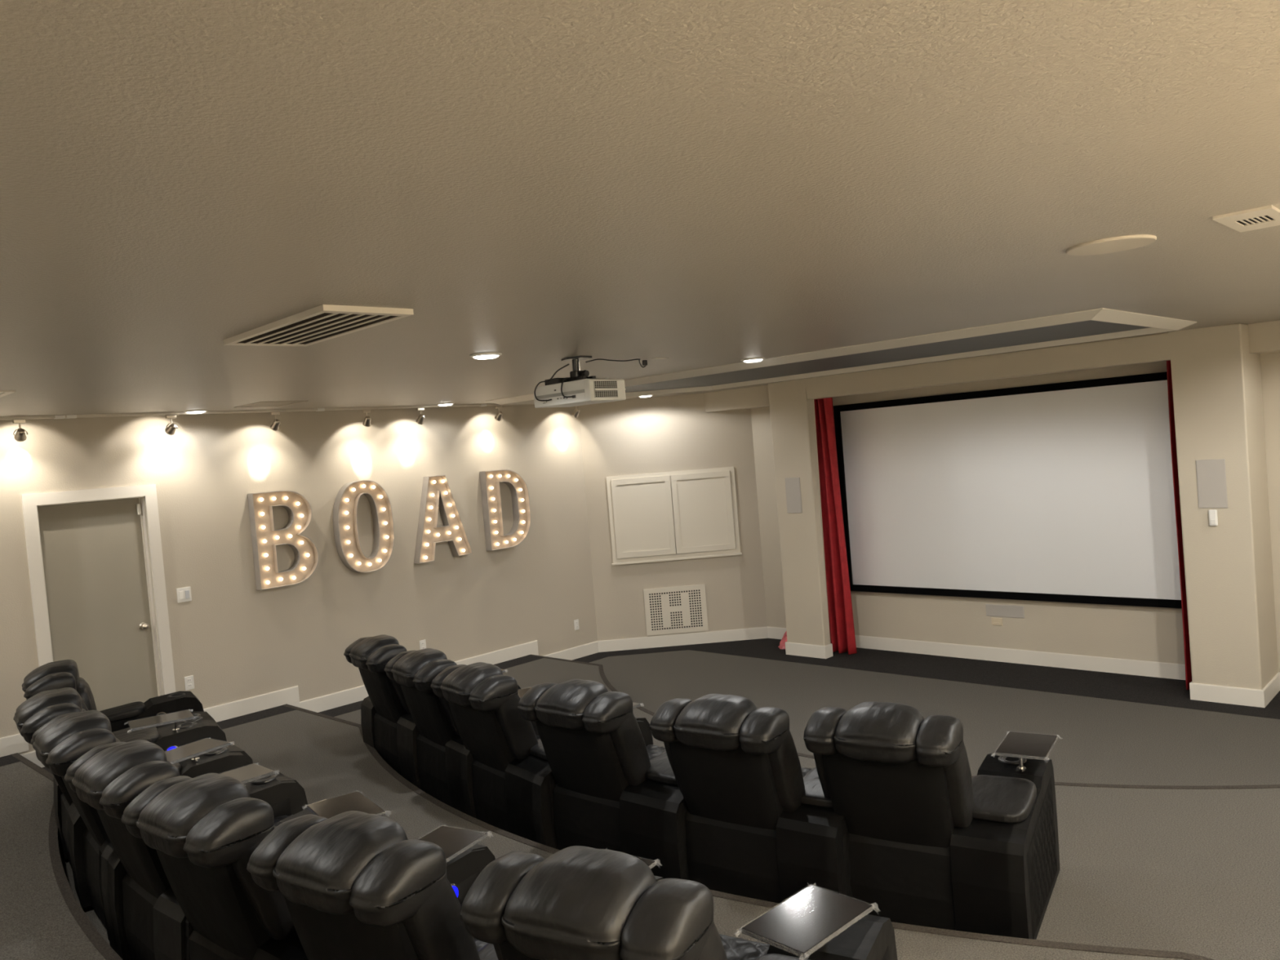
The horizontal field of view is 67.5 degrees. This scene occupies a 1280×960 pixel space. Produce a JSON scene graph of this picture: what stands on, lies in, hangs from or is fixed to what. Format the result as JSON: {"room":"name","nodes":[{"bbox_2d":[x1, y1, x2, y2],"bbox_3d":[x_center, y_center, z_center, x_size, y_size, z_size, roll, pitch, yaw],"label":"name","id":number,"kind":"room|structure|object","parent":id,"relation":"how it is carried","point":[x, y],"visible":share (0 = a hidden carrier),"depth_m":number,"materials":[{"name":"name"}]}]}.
{"room":"home theater","nodes":[
{"label":"home theater","id":0,"kind":"room"},
{"bbox_2d":[0,761,106,959],"bbox_3d":[-3.097,2.382,2.556,9.060,0.515,4.620,-3,3,44],"label":"floor","id":1,"kind":"structure","parent":0,"point":[37,922],"depth_m":4.87,"materials":[{"name":"grey carpet"}]},
{"bbox_2d":[0,404,597,754],"bbox_3d":[-4.374,0.993,7.935,0.140,3.225,10.829,-3,3,44],"label":"wall","id":2,"kind":"structure","parent":0,"point":[237,641],"depth_m":9.17,"materials":[{"name":"beige paint"}]},
{"bbox_2d":[0,755,20,766],"bbox_3d":[-6.279,2.275,5.575,0.300,0.003,4.600,-3,3,44],"label":"trim","id":3,"kind":"structure","parent":2,"relation":"attached to","point":[9,759],"depth_m":7.15,"materials":[{"name":"grey carpet"}]},
{"bbox_2d":[10,752,122,959],"bbox_3d":[-1.748,1.966,3.978,9.060,0.004,0.650,-3,3,44],"label":"trim","id":4,"kind":"structure","parent":2,"relation":"attached to","point":[87,927],"depth_m":4.75,"materials":[{"name":"carpet"}]},
{"bbox_2d":[21,484,175,711],"bbox_3d":[-4.445,1.141,7.883,0.220,2.134,0.985,-3,3,44],"label":"door","id":5,"kind":"structure","parent":2,"relation":"in","point":[95,559],"depth_m":7.89,"materials":[{"name":"paint"}]},
{"bbox_2d":[41,705,296,774],"bbox_3d":[-3.954,2.167,7.996,0.300,0.003,2.190,-3,3,44],"label":"trim","id":6,"kind":"structure","parent":2,"relation":"attached to","point":[280,709],"depth_m":8.51,"materials":[{"name":"grey carpet"}]},
{"bbox_2d":[176,586,191,603],"bbox_3d":[-3.941,0.992,8.276,0.012,0.125,0.119,-3,3,44],"label":"light switch","id":7,"kind":"object","parent":2,"relation":"attached to","point":[184,594],"visible":1,"depth_m":8.27,"materials":[{"name":"white plastic"}]},
{"bbox_2d":[178,591,183,599],"bbox_3d":[-3.957,0.994,8.255,0.006,0.070,0.034,-3,3,44],"label":"rocker switch","id":8,"kind":"object","parent":7,"relation":"attached to","point":[180,593],"depth_m":8.25,"materials":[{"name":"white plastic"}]},
{"bbox_2d":[185,590,190,598],"bbox_3d":[-3.921,0.990,8.293,0.006,0.070,0.034,-3,3,44],"label":"rocker switch","id":9,"kind":"object","parent":7,"relation":"attached to","point":[187,592],"depth_m":8.29,"materials":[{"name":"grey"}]},
{"bbox_2d":[184,675,194,690],"bbox_3d":[-3.899,1.756,8.283,0.011,0.118,0.076,-3,3,44],"label":"wall outlet","id":10,"kind":"object","parent":2,"relation":"attached to","point":[188,681],"visible":1,"depth_m":8.28,"materials":[{"name":"white plastic"}]},
{"bbox_2d":[247,490,319,590],"bbox_3d":[-3.300,0.539,8.897,0.098,0.882,0.583,-3,3,44],"label":"marquee letter","id":11,"kind":"object","parent":2,"relation":"attached to","point":[264,539],"visible":1,"depth_m":8.86,"materials":[{"name":"metal"}]},
{"bbox_2d":[0,640,598,767],"bbox_3d":[-4.241,2.222,7.901,0.015,0.658,10.769,-3,3,44],"label":"baseboard","id":12,"kind":"structure","parent":2,"relation":"attached to","point":[14,744],"depth_m":9.05,"materials":[{"name":"beige paint"}]},
{"bbox_2d":[333,480,394,573],"bbox_3d":[-2.733,0.460,9.489,0.098,0.911,0.607,-3,3,44],"label":"marquee letter","id":13,"kind":"object","parent":2,"relation":"attached to","point":[349,550],"visible":1,"depth_m":9.46,"materials":[{"name":"metal"}]},
{"bbox_2d":[419,639,426,649],"bbox_3d":[-2.264,1.728,9.984,0.011,0.117,0.076,-3,3,44],"label":"wall outlet","id":14,"kind":"object","parent":2,"relation":"attached to","point":[422,643],"visible":0.83,"depth_m":9.98,"materials":[{"name":"white plastic"}]},
{"bbox_2d":[319,655,543,716],"bbox_3d":[-2.195,2.121,9.827,0.300,0.003,2.980,-3,3,44],"label":"trim","id":15,"kind":"structure","parent":2,"relation":"attached to","point":[352,707],"depth_m":9.36,"materials":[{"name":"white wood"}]},
{"bbox_2d":[413,475,472,564],"bbox_3d":[-2.114,0.397,10.136,0.098,0.886,0.680,-3,3,44],"label":"marquee letter","id":16,"kind":"object","parent":2,"relation":"attached to","point":[437,493],"visible":1,"depth_m":10.11,"materials":[{"name":"metal"}]},
{"bbox_2d":[480,469,530,551],"bbox_3d":[-1.500,0.320,10.779,0.098,0.880,0.593,-3,3,44],"label":"marquee letter","id":17,"kind":"object","parent":2,"relation":"attached to","point":[495,540],"visible":1,"depth_m":10.72,"materials":[{"name":"metal"}]},
{"bbox_2d":[573,619,579,630],"bbox_3d":[-0.764,1.747,11.542,0.011,0.123,0.074,-3,3,44],"label":"wall outlet","id":18,"kind":"object","parent":2,"relation":"attached to","point":[576,621],"visible":1,"depth_m":11.54,"materials":[{"name":"white plastic"}]},
{"bbox_2d":[283,703,1213,959],"bbox_3d":[-0.304,1.960,5.479,9.060,0.004,0.790,-3,3,44],"label":"trim","id":19,"kind":"structure","parent":2,"relation":"attached to","point":[1117,950],"depth_m":4.05,"materials":[{"name":"carpet"}]},
{"bbox_2d":[528,654,1279,789],"bbox_3d":[1.519,1.907,7.377,9.060,0.004,1.381,-3,3,44],"label":"trim","id":20,"kind":"structure","parent":2,"relation":"attached to","point":[606,681],"depth_m":5.78,"materials":[{"name":"carpet"}]},
{"bbox_2d":[60,709,1185,959],"bbox_3d":[-1.145,2.237,4.592,9.060,0.356,3.267,-3,3,44],"label":"floor","id":21,"kind":"structure","parent":0,"point":[329,758],"depth_m":6.14,"materials":[{"name":"grey carpet"}]},
{"bbox_2d":[22,659,226,742],"bbox_3d":[-3.330,1.642,6.190,1.068,1.011,1.406,-6,2,-32],"label":"recliner","id":22,"kind":"object","parent":21,"relation":"on","point":[130,719],"visible":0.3,"depth_m":6.06,"materials":[{"name":"black leather"}]},
{"bbox_2d":[75,677,97,710],"bbox_3d":[-3.628,1.535,6.207,0.221,0.496,0.441,-6,2,-32],"label":"cushion","id":23,"kind":"object","parent":22,"relation":"on","point":[82,687],"depth_m":6.08,"materials":[{"name":"black leather"}]},
{"bbox_2d":[128,709,194,732],"bbox_3d":[-2.895,1.498,5.794,0.298,0.104,0.383,-3,3,44],"label":"tray","id":24,"kind":"object","parent":22,"relation":"on","point":[173,717],"depth_m":5.77,"materials":[{"name":"black plastic"}]},
{"bbox_2d":[13,687,252,908],"bbox_3d":[-2.817,1.629,5.350,1.068,1.011,1.324,-6,2,-36],"label":"recliner","id":25,"kind":"object","parent":21,"relation":"on","point":[192,747],"visible":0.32,"depth_m":5.15,"materials":[{"name":"black leather"}]},
{"bbox_2d":[164,737,231,764],"bbox_3d":[-2.400,1.482,5.090,0.319,0.104,0.373,-3,3,44],"label":"tray","id":26,"kind":"object","parent":25,"relation":"on","point":[206,745],"depth_m":5.13,"materials":[{"name":"black plastic"}]},
{"bbox_2d":[30,710,307,959],"bbox_3d":[-2.359,1.611,4.799,1.068,1.011,1.243,-6,2,-40],"label":"recliner","id":27,"kind":"object","parent":21,"relation":"on","point":[62,740],"visible":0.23,"depth_m":4.53,"materials":[{"name":"black leather"}]},
{"bbox_2d":[220,763,275,783],"bbox_3d":[-1.957,1.464,4.557,0.272,0.104,0.342,-3,3,44],"label":"tray","id":28,"kind":"object","parent":27,"relation":"on","point":[252,772],"depth_m":4.59,"materials":[{"name":"black plastic"}]},
{"bbox_2d":[64,739,386,959],"bbox_3d":[-1.755,1.585,4.154,1.378,1.011,1.068,-3,3,45],"label":"recliner","id":29,"kind":"object","parent":21,"relation":"on","point":[108,777],"visible":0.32,"depth_m":3.96,"materials":[{"name":"black leather"}]},
{"bbox_2d":[274,814,292,826],"bbox_3d":[-1.772,1.732,4.354,0.500,0.166,0.660,-3,3,45],"label":"seat cushion","id":30,"kind":"object","parent":29,"relation":"on","point":[277,819],"depth_m":4.65,"materials":[{"name":"black leather"}]},
{"bbox_2d":[306,791,386,818],"bbox_3d":[-1.242,1.425,4.020,0.413,0.104,0.284,-3,3,44],"label":"tray","id":31,"kind":"object","parent":29,"relation":"on","point":[355,801],"depth_m":4.03,"materials":[{"name":"black plastic"}]},
{"bbox_2d":[120,773,493,959],"bbox_3d":[-1.244,1.560,3.666,1.273,1.011,1.068,-3,2,40],"label":"recliner","id":32,"kind":"object","parent":21,"relation":"on","point":[204,830],"visible":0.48,"depth_m":3.34,"materials":[{"name":"black leather"}]},
{"bbox_2d":[417,826,488,862],"bbox_3d":[-0.750,1.403,3.527,0.304,0.104,0.385,-3,3,44],"label":"tray","id":33,"kind":"object","parent":32,"relation":"on","point":[455,842],"depth_m":3.60,"materials":[{"name":"black plastic"}]},
{"bbox_2d":[246,810,655,959],"bbox_3d":[-0.628,1.526,3.216,1.136,1.011,1.068,-3,2,35],"label":"recliner","id":34,"kind":"object","parent":21,"relation":"on","point":[353,884],"visible":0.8,"depth_m":2.81,"materials":[{"name":"black leather"}]},
{"bbox_2d":[452,885,458,897],"bbox_3d":[-0.702,1.551,3.573,0.004,0.066,0.066,-3,2,35],"label":"light","id":35,"kind":"object","parent":34,"relation":"on","point":[455,887],"depth_m":3.59,"materials":[{"name":"blue plastic"}]},
{"bbox_2d":[460,903,488,951],"bbox_3d":[-0.579,1.671,3.339,0.500,0.166,0.660,-3,2,35],"label":"seat cushion","id":36,"kind":"object","parent":34,"relation":"on","point":[479,944],"depth_m":3.28,"materials":[{"name":"black leather"}]},
{"bbox_2d":[637,857,655,868],"bbox_3d":[-0.131,1.365,3.182,0.272,0.104,0.369,-3,3,44],"label":"tray","id":37,"kind":"object","parent":34,"relation":"on","point":[651,864],"depth_m":3.25,"materials":[{"name":"black plastic"}]},
{"bbox_2d":[459,845,897,959],"bbox_3d":[0.088,1.482,2.831,1.105,1.011,1.069,-3,2,30],"label":"recliner","id":38,"kind":"object","parent":21,"relation":"on","point":[577,902],"visible":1,"depth_m":2.47,"materials":[{"name":"black leather"}]},
{"bbox_2d":[720,936,769,959],"bbox_3d":[0.142,1.627,2.949,0.500,0.166,0.660,-3,2,30],"label":"seat cushion","id":39,"kind":"object","parent":38,"relation":"on","point":[735,948],"depth_m":3.11,"materials":[{"name":"black leather"}]},
{"bbox_2d":[741,884,872,958],"bbox_3d":[0.495,1.328,2.800,0.238,0.104,0.349,-3,3,44],"label":"tray","id":40,"kind":"object","parent":38,"relation":"on","point":[815,922],"depth_m":2.79,"materials":[{"name":"black plastic"}]},
{"bbox_2d":[0,0,1279,417],"bbox_3d":[-0.695,-0.787,5.208,9.260,0.120,12.454,-3,3,44],"label":"ceiling","id":41,"kind":"structure","parent":0,"point":[692,184],"depth_m":2.17,"materials":[{"name":"paint"}]},
{"bbox_2d":[0,390,15,397],"bbox_3d":[-3.816,-0.480,5.399,0.380,0.008,0.420,-3,3,44],"label":"ceiling vent","id":42,"kind":"object","parent":41,"relation":"in","point":[2,393],"visible":1,"depth_m":5.43,"materials":[{"name":"beige metal"}]},
{"bbox_2d":[183,409,208,413],"bbox_3d":[-3.710,-0.567,7.996,0.184,0.026,0.184,-3,3,44],"label":"recessed light","id":43,"kind":"object","parent":41,"relation":"in","point":[190,411],"visible":1,"depth_m":7.94,"materials":[{"name":"white plastic"}]},
{"bbox_2d":[0,403,533,420],"bbox_3d":[-3.152,-0.637,8.752,0.042,0.026,7.550,-3,3,44],"label":"track","id":44,"kind":"object","parent":41,"relation":"attached to","point":[63,416],"visible":0.89,"depth_m":8.33,"materials":[{"name":"beige metal"}]},
{"bbox_2d":[12,419,27,441],"bbox_3d":[-4.653,-0.371,7.185,0.109,0.167,0.094,-3,3,44],"label":"track spotlight","id":45,"kind":"object","parent":44,"relation":"hanging from","point":[20,436],"visible":1,"depth_m":7.17,"materials":[{"name":"silver metal"}]},
{"bbox_2d":[164,414,177,435],"bbox_3d":[-3.901,-0.458,7.969,0.109,0.166,0.094,-3,3,44],"label":"track spotlight","id":46,"kind":"object","parent":44,"relation":"hanging from","point":[171,429],"visible":1,"depth_m":7.95,"materials":[{"name":"silver metal"}]},
{"bbox_2d":[270,411,280,431],"bbox_3d":[-3.283,-0.527,8.620,0.106,0.170,0.094,-3,3,44],"label":"track spotlight","id":47,"kind":"object","parent":44,"relation":"hanging from","point":[274,426],"visible":1,"depth_m":8.60,"materials":[{"name":"silver metal"}]},
{"bbox_2d":[362,408,372,426],"bbox_3d":[-2.649,-0.600,9.282,0.105,0.170,0.094,-3,3,44],"label":"track spotlight","id":48,"kind":"object","parent":44,"relation":"hanging from","point":[366,422],"visible":1,"depth_m":9.26,"materials":[{"name":"silver metal"}]},
{"bbox_2d":[415,407,425,424],"bbox_3d":[-2.229,-0.648,9.722,0.106,0.170,0.094,-3,3,44],"label":"track spotlight","id":49,"kind":"object","parent":44,"relation":"hanging from","point":[420,420],"visible":1,"depth_m":9.70,"materials":[{"name":"silver metal"}]},
{"bbox_2d":[494,405,502,421],"bbox_3d":[-1.539,-0.728,10.441,0.107,0.170,0.094,-3,3,44],"label":"track spotlight","id":50,"kind":"object","parent":44,"relation":"hanging from","point":[498,417],"visible":1,"depth_m":10.42,"materials":[{"name":"silver metal"}]},
{"bbox_2d":[572,406,579,417],"bbox_3d":[-0.754,-0.818,11.263,0.107,0.170,0.094,-3,3,44],"label":"track spotlight","id":51,"kind":"object","parent":44,"relation":"hanging from","point":[575,413],"visible":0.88,"depth_m":11.24,"materials":[{"name":"silver metal"}]},
{"bbox_2d":[234,400,307,408],"bbox_3d":[-3.053,-0.628,7.916,0.500,0.008,0.400,-3,3,44],"label":"ceiling vent","id":52,"kind":"object","parent":41,"relation":"in","point":[279,403],"visible":1,"depth_m":7.90,"materials":[{"name":"white metal"}]},
{"bbox_2d":[222,304,413,346],"bbox_3d":[-1.336,-0.621,3.914,0.370,0.022,0.940,-6,3,-44],"label":"ceiling vent","id":53,"kind":"object","parent":41,"relation":"in","point":[322,322],"visible":1,"depth_m":3.82,"materials":[{"name":"beige metal"}]},
{"bbox_2d":[435,402,454,405],"bbox_3d":[-1.970,-0.764,9.698,0.184,0.026,0.184,-3,3,44],"label":"recessed light","id":54,"kind":"object","parent":41,"relation":"in","point":[445,403],"visible":1,"depth_m":9.64,"materials":[{"name":"white plastic"}]},
{"bbox_2d":[469,352,502,359],"bbox_3d":[-0.884,-0.709,5.499,0.184,0.026,0.184,-3,3,44],"label":"recessed light","id":55,"kind":"object","parent":41,"relation":"in","point":[482,355],"visible":1,"depth_m":5.44,"materials":[{"name":"white plastic"}]},
{"bbox_2d":[561,355,595,382],"bbox_3d":[-0.397,-0.706,6.106,0.200,0.150,0.175,-3,3,44],"label":"mount","id":56,"kind":"object","parent":41,"relation":"attached to","point":[577,374],"depth_m":6.07,"materials":[{"name":"black metal"}]},
{"bbox_2d":[533,377,626,408],"bbox_3d":[-0.377,-0.558,6.091,0.544,0.151,0.336,-3,3,44],"label":"projector","id":57,"kind":"object","parent":56,"relation":"hanging from","point":[584,391],"visible":0.99,"depth_m":5.93,"materials":[{"name":"white plastic"}]},
{"bbox_2d":[533,364,569,401],"bbox_3d":[-0.565,-0.615,6.070,0.244,0.229,0.092,-4,2,9],"label":"cable","id":58,"kind":"object","parent":57,"relation":"attached to","point":[553,375],"visible":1,"depth_m":6.10,"materials":[{"name":"black plastic"}]},
{"bbox_2d":[544,377,566,385],"bbox_3d":[-0.538,-0.628,6.121,0.130,0.040,0.080,-3,3,44],"label":"power adapter","id":59,"kind":"object","parent":57,"relation":"on","point":[555,380],"visible":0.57,"depth_m":6.08,"materials":[{"name":"black plastic"}]},
{"bbox_2d":[560,377,573,397],"bbox_3d":[-0.460,-0.576,5.970,0.072,0.138,0.175,-5,2,-6],"label":"cable","id":60,"kind":"object","parent":57,"relation":"attached to","point":[566,377],"visible":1,"depth_m":5.93,"materials":[{"name":"black plastic"}]},
{"bbox_2d":[593,380,625,397],"bbox_3d":[-0.186,-0.561,5.906,0.012,0.103,0.265,-3,3,44],"label":"vent","id":61,"kind":"object","parent":57,"relation":"attached to","point":[602,388],"depth_m":5.90,"materials":[{"name":"white plastic"}]},
{"bbox_2d":[585,358,647,368],"bbox_3d":[-0.153,-0.769,6.310,0.510,0.062,0.027,-6,2,-39],"label":"cable","id":62,"kind":"object","parent":41,"relation":"attached to","point":[644,362],"visible":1,"depth_m":6.38,"materials":[{"name":"black plastic"}]},
{"bbox_2d":[637,395,652,397],"bbox_3d":[0.064,-0.974,11.116,0.184,0.026,0.184,-3,3,44],"label":"recessed light","id":63,"kind":"object","parent":41,"relation":"in","point":[644,396],"visible":0.84,"depth_m":11.07,"materials":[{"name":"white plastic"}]},
{"bbox_2d":[651,357,668,359],"bbox_3d":[0.138,-0.838,6.589,0.050,0.004,0.120,-3,3,44],"label":"cable cover","id":64,"kind":"object","parent":41,"relation":"attached to","point":[654,357],"visible":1,"depth_m":6.58,"materials":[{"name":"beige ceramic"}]},
{"bbox_2d":[741,357,764,362],"bbox_3d":[0.860,-0.908,7.279,0.184,0.026,0.184,-3,3,44],"label":"recessed light","id":65,"kind":"object","parent":41,"relation":"in","point":[753,359],"visible":1,"depth_m":7.22,"materials":[{"name":"white plastic"}]},
{"bbox_2d":[485,307,1196,404],"bbox_3d":[1.287,-0.969,8.461,5.980,0.052,2.060,-3,3,44],"label":"trim","id":66,"kind":"structure","parent":41,"relation":"attached to","point":[1157,324],"depth_m":7.28,"materials":[{"name":"beige paint"}]},
{"bbox_2d":[625,320,1149,392],"bbox_3d":[1.285,-0.991,8.460,5.772,0.005,1.852,-3,3,44],"label":"ceiling recess","id":67,"kind":"structure","parent":41,"relation":"attached to","point":[1091,327],"depth_m":7.89,"materials":[{"name":"grey paint"}]},
{"bbox_2d":[1066,234,1156,255],"bbox_3d":[1.722,-0.858,3.503,0.298,0.010,0.298,-3,3,44],"label":"ceiling speaker","id":68,"kind":"object","parent":41,"relation":"attached to","point":[1115,244],"visible":1,"depth_m":3.47,"materials":[{"name":"beige paint"}]},
{"bbox_2d":[1212,204,1279,232],"bbox_3d":[2.068,-0.876,3.218,0.165,0.010,0.390,-3,3,44],"label":"ceiling vent","id":69,"kind":"object","parent":41,"relation":"in","point":[1266,216],"visible":1,"depth_m":3.17,"materials":[{"name":"beige metal"}]},
{"bbox_2d":[578,393,767,640],"bbox_3d":[0.383,0.482,11.834,2.157,3.225,0.141,-5,2,-1],"label":"wall","id":70,"kind":"structure","parent":0,"point":[675,433],"depth_m":11.75,"materials":[{"name":"beige paint"}]},
{"bbox_2d":[606,466,742,565],"bbox_3d":[0.412,0.441,11.740,1.606,1.088,0.046,-5,2,-1],"label":"upper cabinet","id":71,"kind":"object","parent":70,"relation":"attached to","point":[704,517],"visible":1,"depth_m":11.73,"materials":[{"name":"beige paint"}]},
{"bbox_2d":[643,584,708,635],"bbox_3d":[0.442,1.601,11.791,0.760,0.574,0.020,-5,2,-1],"label":"air vent","id":72,"kind":"object","parent":70,"relation":"in","point":[678,609],"visible":1,"depth_m":11.78,"materials":[{"name":"white metal"}]},
{"bbox_2d":[597,626,768,652],"bbox_3d":[0.532,1.968,11.802,2.109,0.143,0.015,-5,2,-1],"label":"baseboard","id":73,"kind":"structure","parent":70,"relation":"attached to","point":[758,633],"depth_m":11.80,"materials":[{"name":"beige paint"}]},
{"bbox_2d":[334,657,1279,959],"bbox_3d":[0.523,2.124,6.331,9.060,0.200,4.290,-3,3,44],"label":"floor","id":74,"kind":"structure","parent":0,"point":[1197,872],"depth_m":4.73,"materials":[{"name":"grey carpet"}]},
{"bbox_2d":[343,634,505,787],"bbox_3d":[-1.589,1.625,7.226,1.095,1.011,1.114,-6,2,-35],"label":"recliner","id":75,"kind":"object","parent":74,"relation":"on","point":[388,724],"visible":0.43,"depth_m":6.89,"materials":[{"name":"black leather"}]},
{"bbox_2d":[384,648,538,818],"bbox_3d":[-1.107,1.609,6.564,1.095,1.011,1.114,-6,2,-36],"label":"recliner","id":76,"kind":"object","parent":74,"relation":"on","point":[415,671],"visible":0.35,"depth_m":6.22,"materials":[{"name":"black leather"}]},
{"bbox_2d":[517,686,532,698],"bbox_3d":[-0.698,1.458,6.399,0.316,0.104,0.391,-3,3,44],"label":"tray","id":77,"kind":"object","parent":76,"relation":"on","point":[521,691],"depth_m":6.39,"materials":[{"name":"black wood"}]},
{"bbox_2d":[430,662,653,849],"bbox_3d":[-0.637,1.591,5.963,1.105,1.011,1.194,-6,2,-38],"label":"recliner","id":78,"kind":"object","parent":74,"relation":"on","point":[512,774],"visible":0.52,"depth_m":5.58,"materials":[{"name":"black leather"}]},
{"bbox_2d":[632,702,640,708],"bbox_3d":[-0.189,1.437,5.812,0.224,0.104,0.340,-3,3,44],"label":"tray","id":79,"kind":"object","parent":78,"relation":"on","point":[634,704],"depth_m":5.84,"materials":[{"name":"black plastic"}]},
{"bbox_2d":[516,679,687,879],"bbox_3d":[-0.030,1.562,5.386,1.187,1.011,1.105,-3,3,41],"label":"recliner","id":80,"kind":"object","parent":74,"relation":"on","point":[614,791],"visible":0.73,"depth_m":5.00,"materials":[{"name":"black leather"}]},
{"bbox_2d":[646,744,666,759],"bbox_3d":[0.011,1.708,5.513,0.500,0.166,0.660,-3,3,41],"label":"seat cushion","id":81,"kind":"object","parent":80,"relation":"on","point":[653,750],"depth_m":5.71,"materials":[{"name":"black leather"}]},
{"bbox_2d":[648,693,853,903],"bbox_3d":[0.643,1.525,4.893,1.114,1.011,1.095,-3,2,36],"label":"recliner","id":82,"kind":"object","parent":74,"relation":"on","point":[758,824],"visible":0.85,"depth_m":4.51,"materials":[{"name":"black leather"}]},
{"bbox_2d":[801,767,811,777],"bbox_3d":[0.703,1.669,5.003,0.500,0.166,0.660,-3,2,36],"label":"seat cushion","id":83,"kind":"object","parent":82,"relation":"on","point":[805,771],"depth_m":5.18,"materials":[{"name":"black leather"}]},
{"bbox_2d":[803,701,1060,939],"bbox_3d":[1.328,1.482,4.546,1.133,1.011,1.068,-3,2,32],"label":"recliner","id":84,"kind":"object","parent":74,"relation":"on","point":[932,844],"visible":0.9,"depth_m":4.18,"materials":[{"name":"black leather"}]},
{"bbox_2d":[995,731,1057,771],"bbox_3d":[1.857,1.315,4.588,0.286,0.104,0.377,-3,3,44],"label":"tray","id":85,"kind":"object","parent":84,"relation":"on","point":[1019,751],"depth_m":4.58,"materials":[{"name":"black plastic"}]},
{"bbox_2d":[589,649,1279,786],"bbox_3d":[1.348,2.155,7.187,9.060,0.050,7.054,-3,3,44],"label":"floor","id":86,"kind":"structure","parent":0,"point":[1104,741],"depth_m":7.91,"materials":[{"name":"grey carpet"}]},
{"bbox_2d":[751,351,1279,671],"bbox_3d":[3.690,0.289,9.713,6.290,3.225,0.171,-3,3,44],"label":"wall","id":87,"kind":"structure","parent":0,"point":[1146,633],"depth_m":9.55,"materials":[{"name":"paint"}]},
{"bbox_2d":[991,617,1002,626],"bbox_3d":[3.650,1.444,9.774,0.112,0.077,0.041,-3,3,44],"label":"cable plate","id":88,"kind":"object","parent":87,"relation":"attached to","point":[995,621],"visible":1,"depth_m":9.76,"materials":[{"name":"beige plastic"}]},
{"bbox_2d":[985,604,1024,617],"bbox_3d":[3.706,1.326,9.709,0.393,0.124,0.039,-3,3,44],"label":"wall speaker","id":89,"kind":"object","parent":87,"relation":"attached to","point":[992,610],"visible":1,"depth_m":9.69,"materials":[{"name":"grey paint"}]},
{"bbox_2d":[833,371,1182,608],"bbox_3d":[3.589,0.146,9.616,3.604,2.103,0.085,-3,3,44],"label":"projection screen","id":90,"kind":"object","parent":87,"relation":"attached to","point":[1064,491],"visible":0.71,"depth_m":9.45,"materials":[{"name":"white fabric"}]},
{"bbox_2d":[767,626,1279,707],"bbox_3d":[3.544,1.805,9.487,6.090,0.143,0.659,-3,3,44],"label":"baseboard","id":91,"kind":"structure","parent":87,"relation":"attached to","point":[1115,665],"depth_m":9.35,"materials":[{"name":"beige paint"}]},
{"bbox_2d":[1248,320,1279,354],"bbox_3d":[5.473,-1.179,7.496,1.137,0.235,0.394,-3,3,44],"label":"beam","id":92,"kind":"structure","parent":87,"relation":"attached to","point":[1264,337],"depth_m":7.68,"materials":[{"name":"paint"}]},
{"bbox_2d":[768,323,1278,689],"bbox_3d":[3.433,0.337,9.442,4.602,3.089,0.644,-3,3,44],"label":"wall","id":93,"kind":"structure","parent":0,"point":[1217,384],"depth_m":7.92,"materials":[{"name":"paint"}]},
{"bbox_2d":[703,385,769,412],"bbox_3d":[1.339,-0.983,11.473,1.139,0.235,0.394,-3,3,44],"label":"beam","id":94,"kind":"structure","parent":93,"relation":"attached to","point":[757,397],"depth_m":11.38,"materials":[{"name":"paint"}]},
{"bbox_2d":[784,477,802,513],"bbox_3d":[1.704,0.171,10.625,0.197,0.395,0.008,-3,3,44],"label":"wall speaker","id":95,"kind":"object","parent":93,"relation":"attached to","point":[793,488],"visible":1,"depth_m":10.62,"materials":[{"name":"grey paint"}]},
{"bbox_2d":[572,638,1279,719],"bbox_3d":[2.862,1.954,8.771,9.060,0.003,2.654,-3,3,44],"label":"stage","id":96,"kind":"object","parent":93,"relation":"attached to","point":[1171,692],"depth_m":9.31,"materials":[{"name":"grey carpet"}]},
{"bbox_2d":[777,631,786,648],"bbox_3d":[1.759,1.814,11.213,0.329,0.285,0.300,-3,3,44],"label":"plastic bag","id":97,"kind":"object","parent":96,"relation":"on","point":[782,644],"visible":0.26,"depth_m":11.17,"materials":[{"name":"plastic"}]},
{"bbox_2d":[813,397,856,654],"bbox_3d":[2.086,0.453,10.711,0.517,2.957,0.167,-3,3,44],"label":"curtain","id":98,"kind":"object","parent":96,"relation":"on","point":[842,629],"visible":0.55,"depth_m":10.62,"materials":[{"name":"red fabric"}]},
{"bbox_2d":[1166,360,1191,689],"bbox_3d":[4.763,0.326,8.139,0.475,2.957,0.159,-3,3,44],"label":"curtain","id":99,"kind":"object","parent":96,"relation":"on","point":[1171,417],"visible":0.12,"depth_m":8.21,"materials":[{"name":"red fabric"}]},
{"bbox_2d":[1195,458,1227,508],"bbox_3d":[4.652,0.032,7.789,0.210,0.398,0.008,-3,3,44],"label":"wall speaker","id":100,"kind":"object","parent":93,"relation":"attached to","point":[1211,473],"visible":1,"depth_m":7.79,"materials":[{"name":"grey paint"}]},
{"bbox_2d":[1208,509,1217,525],"bbox_3d":[4.665,0.308,7.789,0.060,0.132,0.034,-3,3,44],"label":"light switch","id":101,"kind":"object","parent":93,"relation":"attached to","point":[1213,517],"visible":1,"depth_m":7.78,"materials":[{"name":"white plastic"}]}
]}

